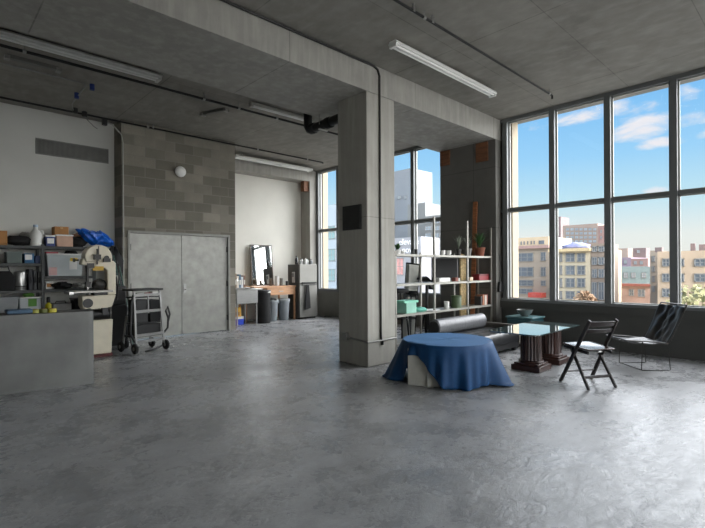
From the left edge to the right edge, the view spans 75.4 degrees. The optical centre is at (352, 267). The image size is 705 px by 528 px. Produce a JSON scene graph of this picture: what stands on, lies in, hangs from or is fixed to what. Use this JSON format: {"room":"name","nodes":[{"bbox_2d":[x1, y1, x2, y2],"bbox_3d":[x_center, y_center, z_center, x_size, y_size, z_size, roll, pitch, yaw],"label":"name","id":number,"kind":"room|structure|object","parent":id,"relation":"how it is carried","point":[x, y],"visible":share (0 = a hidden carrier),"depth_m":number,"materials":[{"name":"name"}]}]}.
{"room":"design studio","nodes":[
{"label":"design studio","id":0,"kind":"room"},
{"bbox_2d":[0,102,114,308],"bbox_3d":[-7.124,-0.719,7.257,6.085,4.360,0.270,0,0,-44],"label":"wall","id":1,"kind":"structure","parent":0,"point":[47,192],"depth_m":8.50,"materials":[{"name":"white paint"}]},
{"bbox_2d":[35,138,108,163],"bbox_3d":[-5.353,-2.238,8.749,1.220,0.290,0.020,0,0,-44],"label":"air vent","id":2,"kind":"object","parent":1,"relation":"in","point":[42,146],"visible":1,"depth_m":8.72,"materials":[{"name":"metal"}]},
{"bbox_2d":[114,119,235,329],"bbox_3d":[-4.254,-0.734,10.439,2.470,4.360,1.815,0,0,-44],"label":"wall","id":3,"kind":"structure","parent":0,"point":[202,201],"depth_m":9.62,"materials":[{"name":"concrete"}]},
{"bbox_2d":[102,119,123,282],"bbox_3d":[-4.599,-1.242,8.775,0.076,3.180,0.398,0,0,42],"label":"conduit","id":4,"kind":"object","parent":3,"relation":"attached to","point":[104,121],"visible":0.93,"depth_m":8.92,"materials":[{"name":"metal"}]},
{"bbox_2d":[127,230,229,340],"bbox_3d":[-3.668,0.345,9.796,2.215,2.194,0.185,0,0,-44],"label":"door","id":5,"kind":"structure","parent":3,"relation":"in","point":[192,270],"depth_m":9.83,"materials":[{"name":"grey paint"}]},
{"bbox_2d":[235,159,317,314],"bbox_3d":[-2.459,-0.744,12.811,3.400,4.360,0.450,0,0,-44],"label":"frame","id":6,"kind":"object","parent":3,"relation":"attached to","point":[308,199],"visible":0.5,"depth_m":13.65,"materials":[{"name":"concrete"}]},
{"bbox_2d":[235,173,300,319],"bbox_3d":[-2.683,-0.742,13.047,3.400,4.360,0.200,0,0,-44],"label":"wall","id":7,"kind":"structure","parent":0,"point":[267,211],"depth_m":13.14,"materials":[{"name":"paint"}]},
{"bbox_2d":[0,315,704,527],"bbox_3d":[-0.324,1.573,4.376,12.350,0.300,16.200,0,0,-44],"label":"floor","id":8,"kind":"structure","parent":0,"point":[251,425],"depth_m":3.69,"materials":[{"name":"concrete"}]},
{"bbox_2d":[0,308,93,394],"bbox_3d":[-4.663,0.997,5.022,3.130,0.900,0.500,0,0,-34],"label":"counter","id":9,"kind":"object","parent":8,"relation":"on","point":[39,351],"depth_m":5.41,"materials":[{"name":"concrete"}]},
{"bbox_2d":[4,308,32,314],"bbox_3d":[-4.012,0.523,5.483,0.260,0.050,0.240,0,0,-44],"label":"folded cloth","id":10,"kind":"object","parent":9,"relation":"on","point":[23,310],"visible":1,"depth_m":5.41,"materials":[{"name":"blue fabric"}]},
{"bbox_2d":[0,244,95,308],"bbox_3d":[-5.881,0.525,7.790,2.554,1.860,0.524,0,0,-44],"label":"shelving","id":11,"kind":"object","parent":8,"relation":"on","point":[42,247],"visible":0.43,"depth_m":7.93,"materials":[{"name":"metal"}]},
{"bbox_2d":[0,266,15,290],"bbox_3d":[-5.876,0.177,7.659,0.319,0.410,0.240,0,0,-44],"label":"tool bag","id":12,"kind":"object","parent":11,"relation":"on","point":[7,279],"visible":1,"depth_m":7.61,"materials":[{"name":"black fabric"}]},
{"bbox_2d":[0,296,19,312],"bbox_3d":[-5.880,0.655,7.680,0.410,0.335,0.330,0,0,-44],"label":"tote","id":13,"kind":"object","parent":11,"relation":"on","point":[6,302],"visible":0.78,"depth_m":7.61,"materials":[{"name":"plastic"}]},
{"bbox_2d":[4,252,22,262],"bbox_3d":[-5.801,-0.175,7.788,0.220,0.195,0.330,0,0,-44],"label":"storage bin","id":14,"kind":"object","parent":11,"relation":"on","point":[9,257],"visible":0.82,"depth_m":7.67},
{"bbox_2d":[7,235,30,245],"bbox_3d":[-5.696,-0.465,7.807,0.423,0.188,0.216,0,0,-44],"label":"bag","id":15,"kind":"object","parent":11,"relation":"on","point":[13,240],"visible":0.84,"depth_m":7.73,"materials":[{"name":"fabric"}]},
{"bbox_2d":[14,271,27,289],"bbox_3d":[-5.686,0.216,7.823,0.184,0.330,0.220,0,0,20],"label":"steel canister","id":16,"kind":"object","parent":11,"relation":"on","point":[20,276],"visible":0.88,"depth_m":7.75,"materials":[{"name":"silver metal"}]},
{"bbox_2d":[22,253,33,262],"bbox_3d":[-5.634,-0.164,7.910,0.140,0.170,0.272,0,0,-44],"label":"parcel","id":17,"kind":"object","parent":11,"relation":"on","point":[26,257],"visible":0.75,"depth_m":7.82,"materials":[{"name":"blue cardboard"}]},
{"bbox_2d":[18,293,40,308],"bbox_3d":[-5.627,0.623,7.922,0.330,0.397,0.320,0,0,-44],"label":"tote","id":18,"kind":"object","parent":11,"relation":"on","point":[29,300],"visible":0.63,"depth_m":7.83,"materials":[{"name":"plastic"}]},
{"bbox_2d":[26,269,32,289],"bbox_3d":[-5.629,0.201,7.940,0.055,0.360,0.333,0,0,-44],"label":"equipment case","id":19,"kind":"object","parent":11,"relation":"on","point":[29,271],"visible":0.92,"depth_m":7.85,"materials":[{"name":"black paint"}]},
{"bbox_2d":[29,225,43,245],"bbox_3d":[-5.523,-0.565,7.948,0.178,0.370,0.187,0,0,4],"label":"jug","id":20,"kind":"object","parent":11,"relation":"on","point":[35,235],"visible":0.9,"depth_m":7.89,"materials":[{"name":"plastic"}]},
{"bbox_2d":[44,235,54,245],"bbox_3d":[-5.397,-0.479,8.117,0.144,0.195,0.206,0,0,-44],"label":"tin","id":21,"kind":"object","parent":11,"relation":"on","point":[49,240],"visible":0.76,"depth_m":8.04,"materials":[{"name":"blue metal"}]},
{"bbox_2d":[51,301,70,309],"bbox_3d":[-5.299,0.707,8.274,0.280,0.224,0.300,0,0,-44],"label":"toolbox","id":22,"kind":"object","parent":11,"relation":"on","point":[65,305],"visible":0.62,"depth_m":8.19,"materials":[{"name":"black paint"}]},
{"bbox_2d":[50,282,71,288],"bbox_3d":[-5.254,0.320,8.237,0.373,0.152,0.218,0,0,-44],"label":"roll","id":23,"kind":"object","parent":11,"relation":"on","point":[59,285],"visible":0.94,"depth_m":8.19,"materials":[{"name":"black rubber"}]},
{"bbox_2d":[44,251,82,275],"bbox_3d":[-5.254,-0.083,8.280,0.590,0.465,0.340,0,0,-44],"label":"tote","id":24,"kind":"object","parent":11,"relation":"on","point":[56,264],"depth_m":8.14,"materials":[{"name":"plastic"}]},
{"bbox_2d":[55,234,73,246],"bbox_3d":[-5.275,-0.489,8.304,0.270,0.215,0.316,0,0,-44],"label":"plastic bin","id":25,"kind":"object","parent":11,"relation":"on","point":[60,240],"visible":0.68,"depth_m":8.19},
{"bbox_2d":[52,226,68,234],"bbox_3d":[-5.310,-0.670,8.278,0.220,0.147,0.254,0,0,-44],"label":"cardboard box","id":26,"kind":"object","parent":25,"relation":"on","point":[61,230],"visible":0.85,"depth_m":8.19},
{"bbox_2d":[73,236,87,246],"bbox_3d":[-5.071,-0.471,8.443,0.304,0.229,0.269,0,0,-44],"label":"bag","id":27,"kind":"object","parent":11,"relation":"on","point":[77,241],"visible":0.73,"depth_m":8.37,"materials":[{"name":"fabric"}]},
{"bbox_2d":[75,228,113,246],"bbox_3d":[-4.856,-0.569,8.615,0.660,0.337,0.383,0,0,-42],"label":"tarpaulin","id":28,"kind":"object","parent":11,"relation":"on","point":[92,237],"visible":0.96,"depth_m":8.49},
{"bbox_2d":[64,245,119,357],"bbox_3d":[-4.182,0.535,7.412,0.812,1.820,0.470,0,0,-44],"label":"bandsaw","id":29,"kind":"object","parent":8,"relation":"on","point":[96,257],"visible":0.9,"depth_m":7.40,"materials":[{"name":"beige paint"}]},
{"bbox_2d":[104,275,128,347],"bbox_3d":[-4.280,0.790,8.197,0.370,1.307,0.375,0,0,-44],"label":"tool case","id":30,"kind":"object","parent":8,"relation":"on","point":[119,309],"visible":0.44,"depth_m":8.14,"materials":[{"name":"plastic"}]},
{"bbox_2d":[110,250,134,345],"bbox_3d":[-4.276,0.556,8.548,0.562,1.789,0.164,0,0,19],"label":"bundle","id":31,"kind":"object","parent":8,"relation":"on","point":[121,283],"visible":0.33,"depth_m":8.57,"materials":[{"name":"black paint"}]},
{"bbox_2d":[109,246,123,283],"bbox_3d":[-4.568,-0.051,8.698,0.286,0.757,0.273,0,0,7],"label":"garment","id":32,"kind":"object","parent":31,"relation":"hanging from","point":[115,252],"visible":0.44,"depth_m":8.69,"materials":[{"name":"black fabric"}]},
{"bbox_2d":[117,288,170,354],"bbox_3d":[-3.639,0.899,7.939,0.610,1.084,0.754,0,0,34],"label":"equipment cart","id":33,"kind":"object","parent":8,"relation":"on","point":[151,341],"visible":0.98,"depth_m":7.82,"materials":[{"name":"metal"}]},
{"bbox_2d":[128,299,147,322],"bbox_3d":[-3.698,0.742,7.860,0.255,0.399,0.215,0,0,34],"label":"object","id":34,"kind":"object","parent":33,"relation":"on","point":[141,304],"visible":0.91,"depth_m":7.79,"materials":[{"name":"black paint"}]},
{"bbox_2d":[122,288,162,290],"bbox_3d":[-3.648,0.375,7.931,0.350,0.035,0.560,0,0,34],"label":"tray","id":35,"kind":"object","parent":33,"relation":"on","point":[132,289],"depth_m":7.83,"materials":[{"name":"black paint"}]},
{"bbox_2d":[124,334,161,337],"bbox_3d":[-3.667,1.170,7.958,0.360,0.025,0.500,0,0,34],"label":"tray","id":36,"kind":"object","parent":33,"relation":"on","point":[125,335],"depth_m":7.81,"materials":[{"name":"grey metal"}]},
{"bbox_2d":[127,321,160,324],"bbox_3d":[-3.643,0.952,7.941,0.300,0.020,0.460,0,0,34],"label":"tray","id":37,"kind":"object","parent":33,"relation":"on","point":[135,323],"depth_m":7.80,"materials":[{"name":"black paint"}]},
{"bbox_2d":[128,323,160,335],"bbox_3d":[-3.636,1.064,7.961,0.280,0.184,0.450,0,0,34],"label":"storage bin","id":38,"kind":"object","parent":33,"relation":"on","point":[152,327],"visible":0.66,"depth_m":7.84,"materials":[{"name":"black paint"}]},
{"bbox_2d":[148,299,159,321],"bbox_3d":[-3.560,0.751,8.062,0.255,0.379,0.195,0,0,34],"label":"storage bin","id":39,"kind":"object","parent":33,"relation":"on","point":[153,303],"visible":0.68,"depth_m":7.97,"materials":[{"name":"black plastic"}]},
{"bbox_2d":[236,279,261,326],"bbox_3d":[-2.750,0.852,11.457,0.748,1.171,0.660,0,0,-44],"label":"utility sink","id":40,"kind":"object","parent":8,"relation":"on","point":[247,295],"visible":0.69,"depth_m":11.20,"materials":[{"name":"metal"}]},
{"bbox_2d":[236,290,257,303],"bbox_3d":[-2.787,0.712,11.422,0.596,0.348,0.600,0,0,-44],"label":"basin","id":41,"kind":"object","parent":40,"relation":"in","point":[242,296],"depth_m":11.18,"materials":[{"name":"metal"}]},
{"bbox_2d":[255,290,270,323],"bbox_3d":[-2.341,1.004,11.913,0.424,0.862,0.421,0,0,-44],"label":"drum","id":42,"kind":"object","parent":8,"relation":"on","point":[263,305],"visible":0.86,"depth_m":11.74,"materials":[{"name":"plastic"}]},
{"bbox_2d":[239,285,295,321],"bbox_3d":[-2.346,0.963,12.557,1.340,0.945,0.860,0,0,-44],"label":"desk","id":43,"kind":"object","parent":8,"relation":"on","point":[279,290],"visible":0.6,"depth_m":12.40,"materials":[{"name":"brown wood"}]},
{"bbox_2d":[250,245,273,285],"bbox_3d":[-2.558,-0.078,12.845,0.720,1.139,0.110,0,0,-45],"label":"leaning mirror","id":44,"kind":"object","parent":43,"relation":"on","point":[261,263],"visible":0.98,"depth_m":12.82,"materials":[{"name":"silver metal"}]},
{"bbox_2d":[270,298,278,321],"bbox_3d":[-2.180,1.119,12.301,0.364,0.631,0.360,0,0,-6],"label":"waste bin","id":45,"kind":"object","parent":8,"relation":"on","point":[274,302],"visible":0.65,"depth_m":12.19,"materials":[{"name":"grey plastic"}]},
{"bbox_2d":[278,298,289,319],"bbox_3d":[-1.900,1.135,12.567,0.353,0.595,0.353,0,0,-6],"label":"waste bin","id":46,"kind":"object","parent":8,"relation":"on","point":[283,303],"visible":0.94,"depth_m":12.44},
{"bbox_2d":[288,264,316,318],"bbox_3d":[-1.417,0.665,13.029,0.620,1.530,0.600,0,0,-44],"label":"fridge","id":47,"kind":"object","parent":8,"relation":"on","point":[305,274],"visible":0.94,"depth_m":12.82,"materials":[{"name":"metal"}]},
{"bbox_2d":[305,285,310,309],"bbox_3d":[-1.253,0.824,12.742,0.199,0.688,0.024,0,0,-44],"label":"dish towel","id":48,"kind":"object","parent":47,"relation":"hanging from","point":[307,299],"visible":1,"depth_m":12.72,"materials":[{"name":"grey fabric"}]},
{"bbox_2d":[338,91,394,366],"bbox_3d":[0.213,-0.555,6.926,0.600,3.950,0.620,0,0,-44],"label":"concrete column","id":49,"kind":"structure","parent":8,"relation":"on","point":[358,115],"depth_m":6.71,"materials":[{"name":"concrete"}]},
{"bbox_2d":[342,204,361,230],"bbox_3d":[-0.010,-0.739,6.702,0.028,0.360,0.390,0,0,-44],"label":"wall plate","id":50,"kind":"object","parent":49,"relation":"attached to","point":[352,215],"visible":1,"depth_m":6.67,"materials":[{"name":"metal"}]},
{"bbox_2d":[342,332,396,344],"bbox_3d":[0.258,1.045,6.852,0.650,0.170,0.538,0,0,-44],"label":"conduit","id":51,"kind":"object","parent":49,"relation":"attached to","point":[345,335],"visible":1,"depth_m":6.72,"materials":[{"name":"metal"}]},
{"bbox_2d":[397,288,408,338],"bbox_3d":[0.850,0.895,8.325,0.356,1.046,0.356,0,0,-17],"label":"bar stool","id":52,"kind":"object","parent":8,"relation":"on","point":[399,290],"visible":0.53,"depth_m":8.26,"materials":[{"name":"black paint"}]},
{"bbox_2d":[401,262,418,338],"bbox_3d":[1.123,0.652,8.821,0.324,1.527,0.257,0,0,-44],"label":"mirror","id":53,"kind":"object","parent":8,"relation":"on","point":[412,269],"visible":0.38,"depth_m":8.82,"materials":[{"name":"black paint"}]},
{"bbox_2d":[408,355,439,387],"bbox_3d":[1.184,1.161,5.771,1.079,0.507,1.040,0,0,-44],"label":"covered table","id":54,"kind":"object","parent":8,"relation":"on","point":[418,374],"visible":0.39,"depth_m":5.46,"materials":[{"name":"paint"}]},
{"bbox_2d":[382,333,513,390],"bbox_3d":[1.216,1.151,5.746,1.270,0.507,1.350,0,0,-34],"label":"cloth","id":55,"kind":"object","parent":54,"relation":"on","point":[465,362],"visible":0.95,"depth_m":5.33,"materials":[{"name":"fabric"}]},
{"bbox_2d":[417,276,432,332],"bbox_3d":[1.381,0.786,8.480,0.415,1.264,0.298,0,0,-44],"label":"camera tripod","id":56,"kind":"object","parent":8,"relation":"on","point":[426,317],"visible":0.56,"depth_m":8.49,"materials":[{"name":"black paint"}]},
{"bbox_2d":[395,217,491,352],"bbox_3d":[1.599,0.273,8.130,2.920,2.280,0.320,0,0,-44],"label":"shelf rack","id":57,"kind":"object","parent":8,"relation":"on","point":[420,283],"visible":0.44,"depth_m":7.93,"materials":[{"name":"metal"}]},
{"bbox_2d":[397,299,417,313],"bbox_3d":[0.869,0.629,7.419,0.350,0.203,0.244,0,0,-44],"label":"box","id":58,"kind":"object","parent":57,"relation":"on","point":[407,306],"visible":0.81,"depth_m":7.32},
{"bbox_2d":[431,258,457,281],"bbox_3d":[1.696,0.032,8.348,0.800,0.429,0.024,0,0,-44],"label":"framed panel","id":59,"kind":"object","parent":57,"relation":"on","point":[444,267],"visible":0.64,"depth_m":8.35,"materials":[{"name":"black paint"}]},
{"bbox_2d":[451,295,461,307],"bbox_3d":[1.898,0.615,8.343,0.198,0.220,0.198,0,0,-44],"label":"tin","id":60,"kind":"object","parent":57,"relation":"on","point":[455,299],"visible":1,"depth_m":8.26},
{"bbox_2d":[472,232,486,255],"bbox_3d":[2.527,-0.475,8.985,0.410,0.494,0.418,0,0,-6],"label":"potted plant","id":61,"kind":"object","parent":57,"relation":"on","point":[479,251],"visible":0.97,"depth_m":8.91,"materials":[{"name":"green plant"}]},
{"bbox_2d":[459,254,465,315],"bbox_3d":[2.196,0.569,9.055,0.260,1.688,0.050,0,0,-44],"label":"plank","id":62,"kind":"object","parent":8,"relation":"on","point":[462,260],"visible":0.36,"depth_m":9.04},
{"bbox_2d":[440,139,502,322],"bbox_3d":[2.631,-0.568,9.709,0.700,3.950,1.320,0,0,-44],"label":"wall pier","id":63,"kind":"object","parent":8,"relation":"on","point":[463,182],"visible":0.43,"depth_m":9.33,"materials":[{"name":"concrete"}]},
{"bbox_2d":[440,150,449,165],"bbox_3d":[1.996,-2.364,9.833,0.035,0.310,0.240,0,0,-44],"label":"wood block","id":64,"kind":"object","parent":63,"relation":"attached to","point":[444,155],"visible":1,"depth_m":9.82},
{"bbox_2d":[476,141,487,162],"bbox_3d":[2.610,-2.333,9.188,0.035,0.380,0.260,0,0,-44],"label":"wood block","id":65,"kind":"object","parent":63,"relation":"attached to","point":[481,148],"visible":1,"depth_m":9.18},
{"bbox_2d":[470,202,477,313],"bbox_3d":[2.458,0.033,9.242,0.130,2.752,0.125,0,0,-44],"label":"plank","id":66,"kind":"object","parent":8,"relation":"on","point":[475,204],"visible":0.64,"depth_m":9.23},
{"bbox_2d":[429,313,519,351],"bbox_3d":[1.960,1.110,7.558,1.730,0.601,0.900,0,0,-44],"label":"sofa","id":67,"kind":"object","parent":8,"relation":"on","point":[473,324],"visible":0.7,"depth_m":7.54,"materials":[{"name":"leather"}]},
{"bbox_2d":[453,327,518,345],"bbox_3d":[1.956,1.154,7.519,1.650,0.193,0.830,0,0,-44],"label":"seat cushion","id":68,"kind":"object","parent":67,"relation":"on","point":[499,339],"depth_m":7.52,"materials":[{"name":"black leather"}]},
{"bbox_2d":[505,314,544,345],"bbox_3d":[3.149,1.141,8.316,0.504,0.525,0.520,0,0,-42],"label":"side table","id":69,"kind":"object","parent":8,"relation":"on","point":[511,319],"visible":0.31,"depth_m":8.22,"materials":[{"name":"teal metal"}]},
{"bbox_2d":[489,321,579,372],"bbox_3d":[2.586,1.119,6.400,1.560,0.575,0.700,0,0,-45],"label":"coffee table","id":70,"kind":"object","parent":8,"relation":"on","point":[540,341],"visible":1,"depth_m":6.29,"materials":[{"name":"brown wood"}]},
{"bbox_2d":[559,319,618,389],"bbox_3d":[2.851,1.005,5.485,0.474,0.818,0.498,0,0,-14],"label":"folding chair","id":71,"kind":"object","parent":8,"relation":"on","point":[580,344],"visible":1,"depth_m":5.40,"materials":[{"name":"black wood"}]},
{"bbox_2d":[606,302,686,370],"bbox_3d":[4.137,0.948,6.442,0.843,0.898,0.528,0,0,0],"label":"lounge chair","id":72,"kind":"object","parent":8,"relation":"on","point":[667,317],"visible":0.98,"depth_m":6.43,"materials":[{"name":"leather"}]},
{"bbox_2d":[0,0,704,170],"bbox_3d":[-0.350,-3.112,4.377,12.350,0.350,16.200,0,0,-44],"label":"ceiling","id":73,"kind":"structure","parent":0,"point":[575,50],"depth_m":6.50,"materials":[{"name":"concrete"}]},
{"bbox_2d":[4,53,61,73],"bbox_3d":[-4.492,-2.878,6.419,0.660,0.070,0.100,0,0,-44],"label":"bracket","id":74,"kind":"object","parent":73,"relation":"attached to","point":[7,57],"visible":1,"depth_m":6.39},
{"bbox_2d":[0,62,97,128],"bbox_3d":[-6.114,-2.741,6.227,5.124,0.306,1.516,0,0,-44],"label":"conduit assembly","id":75,"kind":"object","parent":73,"relation":"hanging from","point":[92,86],"visible":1,"depth_m":7.16,"materials":[{"name":"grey metal"}]},
{"bbox_2d":[0,28,161,82],"bbox_3d":[-3.800,-2.850,5.952,2.520,0.135,0.220,0,0,-44],"label":"strip light","id":76,"kind":"object","parent":73,"relation":"hanging from","point":[6,35],"visible":1,"depth_m":6.03,"materials":[{"name":"metal"}]},
{"bbox_2d":[0,96,322,163],"bbox_3d":[-4.757,-2.857,8.575,10.948,0.110,0.048,0,0,-44],"label":"pipe","id":77,"kind":"object","parent":73,"relation":"attached to","point":[1,97],"visible":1,"depth_m":9.18,"materials":[{"name":"metal"}]},
{"bbox_2d":[0,43,337,134],"bbox_3d":[-3.565,-2.850,6.562,9.900,0.137,0.053,0,0,-44],"label":"pipe","id":78,"kind":"object","parent":73,"relation":"attached to","point":[24,51],"visible":0.88,"depth_m":6.91,"materials":[{"name":"metal"}]},
{"bbox_2d":[200,107,228,116],"bbox_3d":[-2.563,-2.889,8.453,0.620,0.070,0.100,0,0,26],"label":"bracket","id":79,"kind":"object","parent":73,"relation":"attached to","point":[203,114],"visible":1,"depth_m":8.43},
{"bbox_2d":[0,0,501,151],"bbox_3d":[-1.619,-2.725,5.713,11.950,0.410,1.370,0,0,-44],"label":"ceiling beam","id":80,"kind":"structure","parent":73,"relation":"attached to","point":[218,44],"depth_m":5.54,"materials":[{"name":"concrete"}]},
{"bbox_2d":[235,153,312,171],"bbox_3d":[-2.102,-2.848,12.314,2.450,0.155,0.260,0,0,-44],"label":"strip light","id":81,"kind":"object","parent":73,"relation":"hanging from","point":[237,156],"visible":0.84,"depth_m":12.19,"materials":[{"name":"white plastic"}]},
{"bbox_2d":[249,101,314,122],"bbox_3d":[-1.276,-2.874,8.435,1.400,0.115,0.100,0,0,-44],"label":"strip light","id":82,"kind":"object","parent":73,"relation":"attached to","point":[257,105],"visible":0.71,"depth_m":8.29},
{"bbox_2d":[220,0,382,341],"bbox_3d":[-2.359,-0.906,4.024,7.735,4.011,0.047,0,0,-44],"label":"conduit","id":83,"kind":"object","parent":73,"relation":"attached to","point":[225,1],"visible":1,"depth_m":6.65,"materials":[{"name":"metal"}]},
{"bbox_2d":[304,114,337,133],"bbox_3d":[-0.444,-2.607,7.504,0.180,0.661,1.100,0,0,-44],"label":"drain pipe","id":84,"kind":"object","parent":73,"relation":"hanging from","point":[329,122],"visible":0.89,"depth_m":7.54,"materials":[{"name":"black metal"}]},
{"bbox_2d":[389,39,496,97],"bbox_3d":[1.409,-2.874,6.635,2.490,0.145,0.140,0,0,-44],"label":"strip light","id":85,"kind":"object","parent":73,"relation":"hanging from","point":[395,44],"visible":1,"depth_m":6.42,"materials":[{"name":"white plastic"}]},
{"bbox_2d":[393,0,552,98],"bbox_3d":[-0.527,-2.866,3.930,10.676,0.140,0.046,0,0,-44],"label":"pipe","id":86,"kind":"object","parent":73,"relation":"attached to","point":[412,9],"visible":1,"depth_m":5.68,"materials":[{"name":"metal"}]},
{"bbox_2d":[317,291,440,326],"bbox_3d":[0.453,1.040,12.349,0.230,0.760,5.520,0,0,-44],"label":"wall","id":87,"kind":"structure","parent":0,"point":[327,301],"depth_m":13.24,"materials":[{"name":"concrete"}]},
{"bbox_2d":[316,146,440,296],"bbox_3d":[0.632,-1.131,12.083,0.160,3.620,4.870,0,0,-44],"label":"window","id":88,"kind":"structure","parent":87,"relation":"in","point":[414,221],"depth_m":13.07,"materials":[{"name":"metal"}]},
{"bbox_2d":[500,301,704,361],"bbox_3d":[6.170,1.011,5.904,0.270,0.750,9.060,0,0,-44],"label":"wall","id":89,"kind":"structure","parent":0,"point":[688,341],"depth_m":7.54,"materials":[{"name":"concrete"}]},
{"bbox_2d":[500,67,704,310],"bbox_3d":[6.125,-1.163,5.873,0.160,3.620,9.060,0,0,-44],"label":"window","id":90,"kind":"structure","parent":89,"relation":"attached to","point":[674,194],"depth_m":7.70,"materials":[{"name":"metal"}]},
{"label":"outside","id":91,"kind":"structure","parent":0,"visible":0},
{"bbox_3d":[120.912,14.023,170.123,390.400,0.500,580.000,0,0,-44],"label":"street","id":92,"kind":"object","parent":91,"visible":0},
{"bbox_2d":[328,204,336,288],"bbox_3d":[-2.497,1.929,80.905,8.120,25.042,12.037,0,0,-44],"label":"tower block","id":93,"kind":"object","parent":92,"relation":"on","point":[332,280],"visible":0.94,"depth_m":76.06,"materials":[{"name":"white"}]},
{"bbox_2d":[394,168,431,237],"bbox_3d":[9.128,-1.478,84.623,6.120,31.727,9.642,0,0,-44],"label":"tower block","id":94,"kind":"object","parent":92,"relation":"on","point":[402,199],"visible":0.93,"depth_m":80.96,"materials":[{"name":"white paint"}]},
{"bbox_2d":[395,236,439,292],"bbox_3d":[7.330,5.211,61.878,4.130,18.359,8.026,0,0,-44],"label":"building","id":95,"kind":"structure","parent":92,"relation":"on","point":[425,244],"depth_m":59.18,"materials":[{"name":"white"}]},
{"bbox_2d":[408,202,439,236],"bbox_3d":[11.781,2.183,72.511,5.000,24.371,3.435,0,0,-44],"label":"tower block","id":96,"kind":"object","parent":92,"relation":"on","point":[424,209],"visible":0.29,"depth_m":70.34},
{"bbox_2d":[425,215,440,292],"bbox_3d":[16.425,3.505,65.372,10.120,21.671,7.199,0,0,-44],"label":"warehouse","id":97,"kind":"structure","parent":92,"relation":"on","point":[428,226],"depth_m":63.67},
{"bbox_2d":[518,236,571,298],"bbox_3d":[25.695,5.213,61.961,15.400,18.149,7.800,0,0,-44],"label":"apartment building","id":98,"kind":"structure","parent":92,"relation":"on","point":[534,281],"depth_m":56.31,"materials":[{"name":"beige paint"}]},
{"bbox_2d":[558,217,568,237],"bbox_3d":[79.865,-2.658,175.661,8.120,33.326,4.125,0,0,-44],"label":"tower block","id":99,"kind":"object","parent":92,"relation":"on","point":[562,221],"visible":0.02,"depth_m":172.07,"materials":[{"name":"concrete"}]},
{"bbox_2d":[563,223,603,247],"bbox_3d":[73.397,0.223,144.751,6.120,27.623,10.423,0,0,-44],"label":"tower block","id":100,"kind":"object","parent":92,"relation":"on","point":[584,233],"visible":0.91,"depth_m":141.96,"materials":[{"name":"concrete"}]},
{"bbox_2d":[572,290,596,300],"bbox_3d":[22.654,8.191,44.403,2.499,12.229,2.412,0,0,-6],"label":"street tree","id":101,"kind":"object","parent":92,"relation":"on","point":[586,296],"visible":0.24,"depth_m":44.00,"materials":[{"name":"brown plant"}]},
{"bbox_2d":[548,248,621,301],"bbox_3d":[26.544,6.104,51.570,10.500,16.353,4.240,0,0,-44],"label":"apartment building","id":102,"kind":"structure","parent":92,"relation":"on","point":[574,263],"depth_m":48.08,"materials":[{"name":"yellow paint"}]},
{"bbox_2d":[562,242,589,248],"bbox_3d":[24.905,-2.332,50.793,1.928,1.161,3.018,0,0,-44],"label":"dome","id":103,"kind":"structure","parent":102,"relation":"on","point":[573,244],"depth_m":50.03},
{"bbox_2d":[591,243,618,301],"bbox_3d":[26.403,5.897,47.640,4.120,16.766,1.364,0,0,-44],"label":"apartment building","id":104,"kind":"structure","parent":92,"relation":"on","point":[597,250],"depth_m":46.38,"materials":[{"name":"concrete"}]},
{"bbox_2d":[618,248,632,256],"bbox_3d":[69.563,4.533,118.336,4.120,19.037,4.620,0,0,-44],"label":"house","id":105,"kind":"structure","parent":92,"relation":"on","point":[625,252],"depth_m":116.20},
{"bbox_2d":[621,257,639,266],"bbox_3d":[53.750,6.087,88.538,10.120,16.096,3.348,0,0,-44],"label":"house","id":106,"kind":"structure","parent":92,"relation":"on","point":[625,261],"depth_m":84.56,"materials":[{"name":"brick"}]},
{"bbox_2d":[621,266,649,283],"bbox_3d":[44.744,6.978,70.442,12.120,14.408,5.020,0,0,-44],"label":"warehouse","id":107,"kind":"structure","parent":92,"relation":"on","point":[631,274],"depth_m":65.76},
{"bbox_2d":[622,283,649,303],"bbox_3d":[36.902,8.108,59.627,4.400,12.233,4.617,0,0,-44],"label":"house","id":108,"kind":"structure","parent":92,"relation":"on","point":[631,293],"depth_m":57.86,"materials":[{"name":"brick"}]},
{"bbox_2d":[631,258,649,265],"bbox_3d":[55.835,6.197,86.346,10.120,15.852,2.701,0,0,-44],"label":"house","id":109,"kind":"structure","parent":92,"relation":"on","point":[642,261],"depth_m":82.70,"materials":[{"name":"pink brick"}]},
{"bbox_2d":[633,248,649,257],"bbox_3d":[75.645,4.433,119.195,4.120,19.170,2.935,0,0,-44],"label":"house","id":110,"kind":"structure","parent":92,"relation":"on","point":[637,252],"depth_m":117.83,"materials":[{"name":"brick"}]},
{"bbox_2d":[650,250,657,303],"bbox_3d":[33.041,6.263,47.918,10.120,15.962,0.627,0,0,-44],"label":"apartment building","id":111,"kind":"structure","parent":92,"relation":"on","point":[653,255],"depth_m":44.47,"materials":[{"name":"grey paint"}]},
{"bbox_2d":[655,243,704,305],"bbox_3d":[32.717,6.085,41.002,14.120,16.318,7.083,0,0,-44],"label":"apartment building","id":112,"kind":"structure","parent":92,"relation":"on","point":[692,261],"depth_m":37.02,"materials":[{"name":"concrete"}]},
{"bbox_2d":[666,284,704,305],"bbox_3d":[24.597,7.707,32.297,4.551,13.168,4.554,0,0,-44],"label":"street tree","id":113,"kind":"object","parent":92,"relation":"on","point":[698,291],"visible":0.25,"depth_m":32.21,"materials":[{"name":"green plant"}]},
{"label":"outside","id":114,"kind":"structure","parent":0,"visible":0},
{"bbox_2d":[510,122,518,297],"bbox_3d":[3.110,2.904,9.428,0.240,17.000,0.600,0,0,-44],"label":"fin","id":115,"kind":"structure","parent":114,"point":[514,126],"depth_m":9.19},
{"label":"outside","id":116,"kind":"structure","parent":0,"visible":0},
{"bbox_2d":[322,172,327,287],"bbox_3d":[-1.026,2.929,14.147,0.190,17.000,0.660,0,0,-44],"label":"fin","id":117,"kind":"structure","parent":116,"point":[324,175],"depth_m":13.90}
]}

